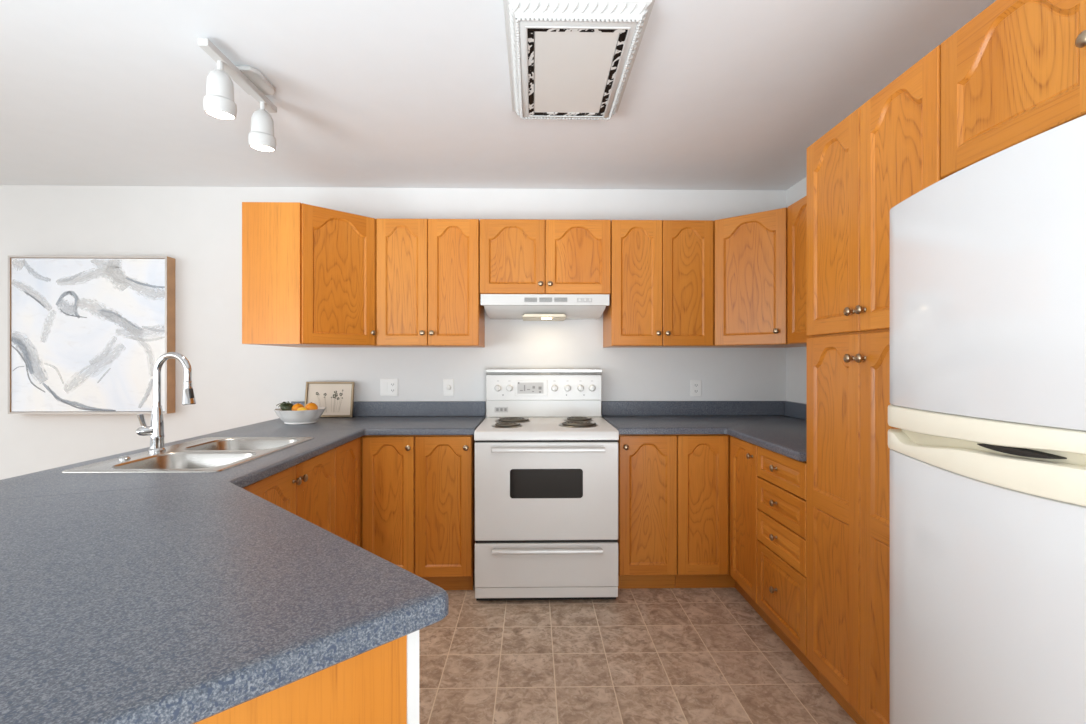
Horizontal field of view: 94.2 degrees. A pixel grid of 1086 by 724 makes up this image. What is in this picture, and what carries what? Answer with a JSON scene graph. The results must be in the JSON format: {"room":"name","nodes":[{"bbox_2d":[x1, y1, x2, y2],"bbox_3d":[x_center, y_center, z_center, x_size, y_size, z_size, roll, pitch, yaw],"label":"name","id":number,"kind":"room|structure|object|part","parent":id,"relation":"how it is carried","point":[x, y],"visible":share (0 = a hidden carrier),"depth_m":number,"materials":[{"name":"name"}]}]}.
{"room":"kitchen","nodes":[
{"label":"kitchen","id":0,"kind":"room"},
{"bbox_2d":[0,185,785,479],"bbox_3d":[-1.760,0.056,3.406,7.015,2.437,0.100,0,0,-1],"label":"wall","id":1,"kind":"structure","parent":0,"point":[235,384],"depth_m":3.35,"materials":[{"name":"white paint"}]},
{"bbox_2d":[8,256,174,413],"bbox_3d":[-2.935,-0.174,3.292,1.006,1.018,0.079,0,0,-1],"label":"abstract painting","id":2,"kind":"object","parent":1,"relation":"attached to","point":[87,334],"visible":1,"depth_m":3.26,"materials":[{"name":"white paint"}]},
{"bbox_2d":[242,202,383,346],"bbox_3d":[-1.300,-0.476,3.035,0.632,0.758,0.656,0,0,-1],"label":"upper cabinet","id":3,"kind":"object","parent":1,"relation":"attached to","point":[309,271],"visible":1,"depth_m":2.73,"materials":[{"name":"brown wood"}]},
{"bbox_3d":[-1.152,-0.476,2.863,0.414,0.755,0.020,0,0,-44],"label":"door","id":4,"kind":"part","parent":3,"relation":"part of","materials":[{"name":"brown wood"}]},
{"bbox_2d":[291,401,484,415],"bbox_3d":[-1.026,0.311,3.359,1.282,0.098,0.020,0,0,-1],"label":"backsplash","id":5,"kind":"structure","parent":1,"relation":"attached to","point":[360,408],"depth_m":3.35,"materials":[{"name":"blue laminate"}]},
{"bbox_2d":[380,379,397,395],"bbox_3d":[-1.026,0.170,3.365,0.118,0.116,0.009,0,0,-1],"label":"wall outlet","id":6,"kind":"object","parent":1,"relation":"attached to","point":[388,387],"visible":1,"depth_m":3.36,"materials":[{"name":"plastic"}]},
{"bbox_2d":[383,383,387,391],"bbox_3d":[-1.052,0.170,3.363,0.033,0.066,0.002,0,0,-1],"label":"switch","id":7,"kind":"object","parent":6,"relation":"attached to","point":[385,385],"depth_m":3.36,"materials":[{"name":"plastic"}]},
{"bbox_2d":[376,218,484,347],"bbox_3d":[-0.691,-0.476,3.176,0.609,0.758,0.398,0,0,-1],"label":"upper cabinet","id":8,"kind":"object","parent":1,"relation":"attached to","point":[428,270],"visible":1,"depth_m":3.01,"materials":[{"name":"brown wood"}]},
{"bbox_3d":[-0.840,-0.476,3.014,0.302,0.755,0.020,0,0,-1],"label":"door","id":9,"kind":"part","parent":8,"relation":"part of","materials":[{"name":"brown wood"}]},
{"bbox_3d":[-0.535,-0.476,3.020,0.302,0.755,0.020,0,0,-1],"label":"door","id":10,"kind":"part","parent":8,"relation":"part of","materials":[{"name":"brown wood"}]},
{"bbox_2d":[443,379,453,395],"bbox_3d":[-0.632,0.171,3.368,0.072,0.115,0.020,0,0,-1],"label":"wall jack","id":11,"kind":"object","parent":1,"relation":"attached to","point":[448,384],"visible":1,"depth_m":3.37,"materials":[{"name":"plastic"}]},
{"bbox_2d":[481,294,608,320],"bbox_3d":[0.010,-0.335,3.198,0.770,0.140,0.378,0,0,-1],"label":"range hood","id":12,"kind":"object","parent":1,"relation":"attached to","point":[527,307],"visible":1,"depth_m":3.06,"materials":[{"name":"white metal"}]},
{"bbox_2d":[524,298,566,299],"bbox_3d":[0.017,-0.371,3.015,0.256,0.026,0.004,0,0,-1],"label":"vent grille","id":13,"kind":"object","parent":12,"relation":"attached to","point":[524,298],"depth_m":3.01,"materials":[{"name":"grey plastic"}]},
{"bbox_2d":[577,298,591,301],"bbox_3d":[0.248,-0.370,3.019,0.090,0.025,0.004,0,0,-1],"label":"switch","id":14,"kind":"object","parent":12,"relation":"attached to","point":[578,299],"depth_m":3.02,"materials":[{"name":"white plastic"}]},
{"bbox_2d":[480,219,610,294],"bbox_3d":[0.011,-0.631,3.190,0.787,0.448,0.398,0,0,-1],"label":"upper cabinet","id":15,"kind":"object","parent":1,"relation":"attached to","point":[518,256],"visible":1,"depth_m":3.02,"materials":[{"name":"brown wood"}]},
{"bbox_3d":[-0.183,-0.631,3.027,0.391,0.445,0.020,0,0,-1],"label":"door","id":16,"kind":"part","parent":15,"relation":"part of","materials":[{"name":"brown wood"}]},
{"bbox_3d":[0.211,-0.631,3.035,0.391,0.445,0.020,0,0,-1],"label":"door","id":17,"kind":"part","parent":15,"relation":"part of","materials":[{"name":"brown wood"}]},
{"bbox_2d":[603,220,712,347],"bbox_3d":[0.716,-0.476,3.204,0.616,0.758,0.398,0,0,-1],"label":"upper cabinet","id":18,"kind":"object","parent":1,"relation":"attached to","point":[661,296],"visible":0.99,"depth_m":3.04,"materials":[{"name":"brown wood"}]},
{"bbox_3d":[0.565,-0.476,3.042,0.306,0.755,0.020,0,0,-1],"label":"door","id":19,"kind":"part","parent":18,"relation":"part of","materials":[{"name":"brown wood"}]},
{"bbox_3d":[0.874,-0.476,3.048,0.306,0.755,0.020,0,0,-1],"label":"door","id":20,"kind":"part","parent":18,"relation":"part of","materials":[{"name":"brown wood"}]},
{"bbox_2d":[601,401,783,415],"bbox_3d":[1.009,0.311,3.400,1.233,0.098,0.020,0,0,-1],"label":"backsplash","id":21,"kind":"structure","parent":1,"relation":"attached to","point":[608,408],"depth_m":3.39,"materials":[{"name":"blue laminate"}]},
{"bbox_2d":[690,380,700,395],"bbox_3d":[1.032,0.177,3.406,0.074,0.110,0.009,0,0,-1],"label":"wall outlet","id":22,"kind":"object","parent":1,"relation":"attached to","point":[695,385],"visible":1,"depth_m":3.40,"materials":[{"name":"plastic"}]},
{"bbox_2d":[696,207,806,347],"bbox_3d":[1.341,-0.476,3.101,0.622,0.758,0.628,0,0,-1],"label":"upper cabinet","id":23,"kind":"object","parent":1,"relation":"attached to","point":[750,250],"visible":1,"depth_m":2.91,"materials":[{"name":"brown wood"}]},
{"bbox_3d":[1.193,-0.476,2.920,0.401,0.755,0.020,0,0,39],"label":"door","id":24,"kind":"part","parent":23,"relation":"part of","materials":[{"name":"brown wood"}]},
{"bbox_2d":[0,0,995,190],"bbox_3d":[-1.697,-1.202,0.211,7.015,0.080,6.490,0,0,-1],"label":"ceiling","id":25,"kind":"structure","parent":0,"point":[718,94],"depth_m":2.17,"materials":[{"name":"white paint"}]},
{"bbox_2d":[198,38,276,151],"bbox_3d":[-1.198,-1.041,2.024,0.136,0.242,0.485,0,0,-1],"label":"track light","id":26,"kind":"object","parent":25,"relation":"attached to","point":[218,102],"visible":1,"depth_m":1.98,"materials":[{"name":"white paint"}]},
{"bbox_3d":[-1.202,-1.095,1.882,0.020,0.045,0.020,0,0,-1],"label":"stem","id":27,"kind":"part","parent":26,"relation":"part of","materials":[{"name":"white paint"}]},
{"bbox_3d":[-1.212,-0.943,1.896,0.084,0.046,0.084,0,0,-1],"label":"bulb","id":28,"kind":"part","parent":26,"relation":"part of","materials":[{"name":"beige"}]},
{"bbox_3d":[-1.217,-0.943,2.191,0.084,0.046,0.084,0,0,-1],"label":"bulb","id":29,"kind":"part","parent":26,"relation":"part of","materials":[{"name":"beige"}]},
{"bbox_3d":[-1.208,-1.095,2.176,0.020,0.045,0.020,0,0,-1],"label":"stem","id":30,"kind":"part","parent":26,"relation":"part of","materials":[{"name":"white paint"}]},
{"bbox_2d":[503,0,654,119],"bbox_3d":[0.109,-1.130,1.962,0.488,0.064,0.750,0,0,-1],"label":"ceiling light","id":31,"kind":"object","parent":25,"relation":"attached to","point":[568,59],"visible":1,"depth_m":1.81,"materials":[{"name":"white paint"}]},
{"bbox_2d":[534,31,618,112],"bbox_3d":[0.109,-1.106,1.962,0.284,0.006,0.546,0,0,-1],"label":"diffuser","id":32,"kind":"object","parent":31,"relation":"attached to","point":[574,70],"depth_m":1.91,"materials":[{"name":"white plastic"}]},
{"bbox_3d":[0.109,-1.107,1.962,0.388,0.020,0.650,0,0,-1],"label":"frame","id":33,"kind":"part","parent":31,"relation":"part of","materials":[{"name":"white paint"}]},
{"bbox_2d":[419,568,856,723],"bbox_3d":[-1.697,1.300,0.211,7.015,0.050,6.490,0,0,-1],"label":"floor","id":34,"kind":"structure","parent":0,"point":[641,655],"depth_m":2.13,"materials":[{"name":"brown tile"}]},
{"bbox_2d":[243,448,334,533],"bbox_3d":[-1.300,0.837,2.003,0.700,0.874,0.784,0,0,-1],"label":"base cabinet","id":35,"kind":"object","parent":34,"relation":"on","point":[306,489],"visible":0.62,"depth_m":2.12,"materials":[{"name":"brown wood"}]},
{"bbox_3d":[-0.986,0.795,1.813,0.020,0.773,0.389,0,0,-1],"label":"door","id":36,"kind":"part","parent":35,"relation":"part of","materials":[{"name":"brown wood"}]},
{"bbox_3d":[-0.964,0.469,1.981,0.030,0.031,0.031,0,0,-1],"label":"knob","id":37,"kind":"part","parent":35,"relation":"part of","materials":[{"name":"silver metal"}]},
{"bbox_3d":[-0.965,0.469,2.037,0.030,0.031,0.031,0,0,-1],"label":"knob","id":38,"kind":"part","parent":35,"relation":"part of","materials":[{"name":"silver metal"}]},
{"bbox_3d":[-0.994,0.795,2.205,0.020,0.773,0.389,0,0,-1],"label":"door","id":39,"kind":"part","parent":35,"relation":"part of","materials":[{"name":"brown wood"}]},
{"bbox_2d":[194,630,418,723],"bbox_3d":[-0.987,0.837,1.111,1.602,0.874,0.670,0,0,44],"label":"base cabinet","id":40,"kind":"object","parent":34,"relation":"on","point":[379,685],"visible":0.08,"depth_m":0.71,"materials":[{"name":"brown wood"}]},
{"bbox_2d":[0,401,484,723],"bbox_3d":[-0.923,0.331,1.827,1.507,0.136,3.088,0,0,-1],"label":"countertop","id":41,"kind":"structure","parent":40,"relation":"on","point":[126,598],"depth_m":0.81,"materials":[{"name":"blue laminate"}]},
{"bbox_2d":[136,352,195,451],"bbox_3d":[-1.488,0.158,2.010,0.213,0.396,0.081,0,0,-1],"label":"kitchen faucet","id":42,"kind":"object","parent":41,"relation":"on","point":[155,430],"visible":1,"depth_m":2.00,"materials":[{"name":"silver metal"}]},
{"bbox_3d":[-1.575,0.235,1.985,0.034,0.065,0.020,0,0,-39],"label":"handle lever","id":43,"kind":"part","parent":42,"relation":"part of","materials":[{"name":"silver metal"}]},
{"bbox_3d":[-1.476,0.070,2.012,0.161,0.221,0.026,0,0,7],"label":"spout","id":44,"kind":"part","parent":42,"relation":"part of","materials":[{"name":"silver metal"}]},
{"bbox_2d":[61,437,313,472],"bbox_3d":[-1.327,0.436,2.018,0.517,0.183,0.753,0,0,-1],"label":"sink","id":45,"kind":"object","parent":41,"relation":"in","point":[210,454],"visible":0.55,"depth_m":2.00,"materials":[{"name":"silver metal"}]},
{"bbox_3d":[-1.290,0.442,1.842,0.383,0.172,0.325,0,0,-1],"label":"bowl","id":46,"kind":"part","parent":45,"relation":"part of","materials":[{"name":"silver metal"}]},
{"bbox_3d":[-1.297,0.442,2.197,0.383,0.172,0.325,0,0,-1],"label":"bowl","id":47,"kind":"part","parent":45,"relation":"part of","materials":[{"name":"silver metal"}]},
{"bbox_2d":[274,407,325,424],"bbox_3d":[-1.431,0.317,2.982,0.286,0.085,0.277,0,0,-1],"label":"fruit bowl","id":48,"kind":"object","parent":41,"relation":"on","point":[303,416],"visible":0.94,"depth_m":2.89,"materials":[{"name":"white ceramic"}]},
{"bbox_2d":[276,401,292,410],"bbox_3d":[-1.510,0.271,2.961,0.088,0.076,0.104,0,0,-1],"label":"plant","id":49,"kind":"object","parent":48,"relation":"in","point":[284,406],"visible":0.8,"depth_m":2.95,"materials":[{"name":"green plant"}]},
{"bbox_2d":[292,403,303,410],"bbox_3d":[-1.441,0.274,2.972,0.069,0.067,0.069,0,0,-1],"label":"orange","id":50,"kind":"object","parent":48,"relation":"in","point":[295,407],"visible":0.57,"depth_m":2.95,"materials":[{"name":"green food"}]},
{"bbox_2d":[305,402,317,409],"bbox_3d":[-1.367,0.271,2.979,0.071,0.069,0.071,0,0,-1],"label":"orange","id":51,"kind":"object","parent":48,"relation":"in","point":[310,406],"visible":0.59,"depth_m":2.96,"materials":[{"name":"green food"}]},
{"bbox_2d":[304,382,354,416],"bbox_3d":[-1.394,0.245,3.295,0.316,0.231,0.053,0,0,1],"label":"framed print","id":52,"kind":"object","parent":41,"relation":"on","point":[337,397],"visible":0.89,"depth_m":3.30,"materials":[{"name":"beige paper"}]},
{"bbox_3d":[-0.213,0.837,0.786,0.041,0.874,0.020,0,0,42],"label":"edge trim","id":53,"kind":"part","parent":40,"relation":"part of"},
{"bbox_2d":[335,435,415,573],"bbox_3d":[-1.187,0.837,2.882,0.960,0.874,0.966,0,0,-1],"label":"base cabinet","id":54,"kind":"object","parent":34,"relation":"on","point":[375,474],"visible":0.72,"depth_m":2.77,"materials":[{"name":"brown wood"}]},
{"bbox_3d":[-1.001,0.795,2.579,0.020,0.773,0.350,0,0,-1],"label":"door","id":55,"kind":"part","parent":54,"relation":"part of","materials":[{"name":"brown wood"}]},
{"bbox_3d":[-0.850,0.795,2.774,0.282,0.773,0.020,0,0,-1],"label":"door","id":56,"kind":"part","parent":54,"relation":"part of","materials":[{"name":"brown wood"}]},
{"bbox_2d":[415,435,475,589],"bbox_3d":[-0.553,0.837,3.058,0.312,0.874,0.638,0,0,-1],"label":"base cabinet","id":57,"kind":"object","parent":34,"relation":"on","point":[445,541],"visible":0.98,"depth_m":2.78,"materials":[{"name":"brown wood"}]},
{"bbox_2d":[474,369,618,599],"bbox_3d":[0.013,0.660,2.985,0.760,1.228,0.776,0,0,-1],"label":"electric stove","id":58,"kind":"object","parent":34,"relation":"on","point":[546,456],"visible":1,"depth_m":2.65,"materials":[{"name":"white metal"}]},
{"bbox_3d":[-0.292,0.169,3.268,0.047,0.047,0.024,0,0,-1],"label":"control knob","id":59,"kind":"part","parent":58,"relation":"part of","materials":[{"name":"white plastic"}]},
{"bbox_3d":[-0.201,0.358,2.842,0.176,0.005,0.176,0,0,-1],"label":"burner","id":60,"kind":"part","parent":58,"relation":"part of","materials":[{"name":"metal"}]},
{"bbox_3d":[-0.217,0.169,3.269,0.047,0.047,0.024,0,0,-1],"label":"control knob","id":61,"kind":"part","parent":58,"relation":"part of","materials":[{"name":"white plastic"}]},
{"bbox_3d":[0.006,0.064,3.326,0.760,0.036,0.093,0,0,-1],"label":"trim","id":62,"kind":"part","parent":58,"relation":"part of","materials":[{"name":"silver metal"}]},
{"bbox_3d":[0.006,0.167,3.311,0.754,0.168,0.050,0,0,-1],"label":"control panel","id":63,"kind":"part","parent":58,"relation":"part of","materials":[{"name":"white metal"}]},
{"bbox_3d":[0.018,1.253,2.701,0.748,0.036,0.006,0,0,-1],"label":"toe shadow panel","id":64,"kind":"part","parent":58,"relation":"part of","materials":[{"name":"black metal"}]},
{"bbox_3d":[0.019,1.068,2.669,0.756,0.230,0.043,0,0,-1],"label":"storage drawer","id":65,"kind":"part","parent":58,"relation":"part of","materials":[{"name":"white metal"}]},
{"bbox_3d":[0.019,0.680,2.669,0.756,0.514,0.043,0,0,-1],"label":"oven door","id":66,"kind":"part","parent":58,"relation":"part of","materials":[{"name":"white metal"}]},
{"bbox_3d":[0.019,1.211,2.671,0.752,0.054,0.040,0,0,-1],"label":"kick panel","id":67,"kind":"part","parent":58,"relation":"part of","materials":[{"name":"white metal"}]},
{"bbox_2d":[474,417,618,440],"bbox_3d":[0.013,0.386,2.974,0.760,0.051,0.653,0,0,-1],"label":"cooktop","id":68,"kind":"object","parent":58,"relation":"in","point":[491,428],"depth_m":2.70,"materials":[{"name":"white metal"}]},
{"bbox_3d":[0.023,0.980,2.623,0.574,0.026,0.051,0,0,-1],"label":"handle","id":69,"kind":"part","parent":58,"relation":"part of","materials":[{"name":"white metal"}]},
{"bbox_3d":[0.028,0.454,2.623,0.587,0.026,0.051,0,0,-1],"label":"handle","id":70,"kind":"part","parent":58,"relation":"part of","materials":[{"name":"white metal"}]},
{"bbox_3d":[0.075,0.169,3.275,0.047,0.047,0.024,0,0,-1],"label":"control knob","id":71,"kind":"part","parent":58,"relation":"part of","materials":[{"name":"white plastic"}]},
{"bbox_3d":[0.160,0.169,3.277,0.047,0.047,0.024,0,0,-1],"label":"control knob","id":72,"kind":"part","parent":58,"relation":"part of","materials":[{"name":"white plastic"}]},
{"bbox_3d":[0.201,0.358,2.880,0.228,0.005,0.228,0,0,-1],"label":"burner","id":73,"kind":"part","parent":58,"relation":"part of","materials":[{"name":"metal"}]},
{"bbox_3d":[0.245,0.169,3.278,0.047,0.047,0.024,0,0,-1],"label":"control knob","id":74,"kind":"part","parent":58,"relation":"part of","materials":[{"name":"white plastic"}]},
{"bbox_3d":[0.320,0.170,3.280,0.047,0.047,0.024,0,0,-1],"label":"control knob","id":75,"kind":"part","parent":58,"relation":"part of","materials":[{"name":"white plastic"}]},
{"bbox_2d":[617,435,676,588],"bbox_3d":[0.577,0.837,3.081,0.323,0.874,0.638,0,0,-1],"label":"base cabinet","id":76,"kind":"object","parent":34,"relation":"on","point":[647,464],"visible":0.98,"depth_m":2.80,"materials":[{"name":"brown wood"}]},
{"bbox_2d":[675,434,766,622],"bbox_3d":[1.199,0.837,2.939,0.912,0.874,0.947,0,0,-1],"label":"base cabinet","id":77,"kind":"object","parent":34,"relation":"on","point":[717,476],"visible":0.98,"depth_m":2.80,"materials":[{"name":"brown wood"}]},
{"bbox_3d":[0.889,0.795,2.808,0.283,0.773,0.020,0,0,-1],"label":"door","id":78,"kind":"part","parent":77,"relation":"part of","materials":[{"name":"brown wood"}]},
{"bbox_2d":[601,401,806,460],"bbox_3d":[1.034,0.331,2.715,1.254,0.136,1.390,0,0,-1],"label":"countertop","id":79,"kind":"structure","parent":77,"relation":"on","point":[780,427],"depth_m":3.17,"materials":[{"name":"blue laminate"}]},
{"bbox_3d":[1.048,0.795,2.631,0.020,0.773,0.331,0,0,-1],"label":"door","id":80,"kind":"part","parent":77,"relation":"part of","materials":[{"name":"brown wood"}]},
{"bbox_2d":[757,446,817,679],"bbox_3d":[1.342,0.837,2.247,0.654,0.874,0.441,0,0,-1],"label":"base cabinet","id":81,"kind":"object","parent":34,"relation":"on","point":[782,480],"visible":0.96,"depth_m":2.21,"materials":[{"name":"brown wood"}]},
{"bbox_3d":[1.030,1.020,2.261,0.030,0.031,0.031,0,0,-1],"label":"knob","id":82,"kind":"part","parent":81,"relation":"part of","materials":[{"name":"silver metal"}]},
{"bbox_3d":[1.030,0.786,2.261,0.030,0.031,0.031,0,0,-1],"label":"knob","id":83,"kind":"part","parent":81,"relation":"part of","materials":[{"name":"silver metal"}]},
{"bbox_3d":[1.030,0.632,2.261,0.030,0.031,0.031,0,0,-1],"label":"knob","id":84,"kind":"part","parent":81,"relation":"part of","materials":[{"name":"silver metal"}]},
{"bbox_3d":[1.030,0.476,2.261,0.030,0.031,0.031,0,0,-1],"label":"knob","id":85,"kind":"part","parent":81,"relation":"part of","materials":[{"name":"silver metal"}]},
{"bbox_3d":[1.056,1.024,2.241,0.020,0.311,0.438,0,0,-1],"label":"drawer","id":86,"kind":"part","parent":81,"relation":"part of","materials":[{"name":"brown wood"}]},
{"bbox_3d":[1.056,0.790,2.241,0.020,0.145,0.438,0,0,-1],"label":"drawer","id":87,"kind":"part","parent":81,"relation":"part of","materials":[{"name":"brown wood"}]},
{"bbox_3d":[1.056,0.636,2.241,0.020,0.151,0.438,0,0,-1],"label":"drawer","id":88,"kind":"part","parent":81,"relation":"part of","materials":[{"name":"brown wood"}]},
{"bbox_3d":[1.056,0.480,2.241,0.020,0.148,0.438,0,0,-1],"label":"drawer","id":89,"kind":"part","parent":81,"relation":"part of","materials":[{"name":"brown wood"}]},
{"bbox_2d":[807,45,943,723],"bbox_3d":[1.353,0.209,1.694,0.654,2.130,0.661,0,0,-1],"label":"pantry cabinet","id":90,"kind":"object","parent":34,"relation":"on","point":[886,151],"visible":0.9,"depth_m":1.71,"materials":[{"name":"brown wood"}]},
{"bbox_3d":[1.063,0.543,1.853,0.020,1.277,0.328,0,0,-1],"label":"door","id":91,"kind":"part","parent":90,"relation":"part of","materials":[{"name":"brown wood"}]},
{"bbox_3d":[1.063,-0.478,1.853,0.020,0.751,0.328,0,0,-1],"label":"door","id":92,"kind":"part","parent":90,"relation":"part of","materials":[{"name":"brown wood"}]},
{"bbox_3d":[1.041,-0.012,1.717,0.030,0.031,0.031,0,0,-1],"label":"knob","id":93,"kind":"part","parent":90,"relation":"part of","materials":[{"name":"silver metal"}]},
{"bbox_3d":[1.041,-0.171,1.717,0.030,0.031,0.031,0,0,-1],"label":"knob","id":94,"kind":"part","parent":90,"relation":"part of","materials":[{"name":"silver metal"}]},
{"bbox_3d":[1.042,-0.012,1.657,0.030,0.031,0.031,0,0,-1],"label":"knob","id":95,"kind":"part","parent":90,"relation":"part of","materials":[{"name":"silver metal"}]},
{"bbox_3d":[1.042,-0.171,1.657,0.030,0.031,0.031,0,0,-1],"label":"knob","id":96,"kind":"part","parent":90,"relation":"part of","materials":[{"name":"silver metal"}]},
{"bbox_3d":[1.070,0.543,1.523,0.020,1.277,0.328,0,0,-1],"label":"door","id":97,"kind":"part","parent":90,"relation":"part of","materials":[{"name":"brown wood"}]},
{"bbox_3d":[1.070,-0.478,1.523,0.020,0.751,0.328,0,0,-1],"label":"door","id":98,"kind":"part","parent":90,"relation":"part of","materials":[{"name":"brown wood"}]},
{"bbox_2d":[888,115,1085,723],"bbox_3d":[1.262,0.438,0.947,0.819,1.672,0.784,0,0,-1],"label":"refrigerator","id":99,"kind":"object","parent":34,"relation":"on","point":[987,406],"visible":1,"depth_m":0.97,"materials":[{"name":"white metal"}]},
{"bbox_3d":[0.909,0.202,0.940,0.113,0.064,0.784,0,0,-1],"label":"handle trim","id":100,"kind":"part","parent":99,"relation":"part of","materials":[{"name":"beige plastic"}]},
{"bbox_3d":[0.909,0.139,0.940,0.113,0.054,0.784,0,0,-1],"label":"handle trim","id":101,"kind":"part","parent":99,"relation":"part of","materials":[{"name":"beige plastic"}]},
{"bbox_3d":[0.911,0.712,0.940,0.109,0.975,0.780,0,0,-1],"label":"fridge door","id":102,"kind":"part","parent":99,"relation":"part of","materials":[{"name":"white metal"}]},
{"bbox_3d":[0.911,-0.143,0.940,0.109,0.509,0.780,0,0,-1],"label":"freezer door","id":103,"kind":"part","parent":99,"relation":"part of","materials":[{"name":"white metal"}]},
{"bbox_2d":[786,177,806,403],"bbox_3d":[1.761,0.056,0.230,0.100,2.437,6.390,0,0,-1],"label":"wall","id":104,"kind":"structure","parent":0,"point":[796,357],"depth_m":3.29,"materials":[{"name":"white paint"}]},
{"bbox_2d":[784,401,806,419],"bbox_3d":[1.650,0.311,2.727,0.020,0.098,1.390,0,0,-1],"label":"backsplash","id":105,"kind":"structure","parent":104,"relation":"attached to","point":[792,409],"depth_m":3.26,"materials":[{"name":"blue laminate"}]},
{"bbox_2d":[787,195,810,343],"bbox_3d":[1.493,-0.476,2.407,0.346,0.758,0.751,0,0,-1],"label":"upper cabinet","id":106,"kind":"object","parent":104,"relation":"attached to","point":[796,212],"visible":0.16,"depth_m":2.68,"materials":[{"name":"brown wood"}]},
{"bbox_2d":[941,0,1085,177],"bbox_3d":[1.368,-0.673,0.956,0.654,0.364,0.809,0,0,-1],"label":"upper cabinet","id":107,"kind":"object","parent":104,"relation":"attached to","point":[1015,73],"visible":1,"depth_m":1.16,"materials":[{"name":"brown wood"}]},
{"bbox_3d":[1.056,-0.626,0.978,0.030,0.031,0.031,0,0,-1],"label":"knob","id":108,"kind":"part","parent":107,"relation":"part of","materials":[{"name":"silver metal"}]}
]}

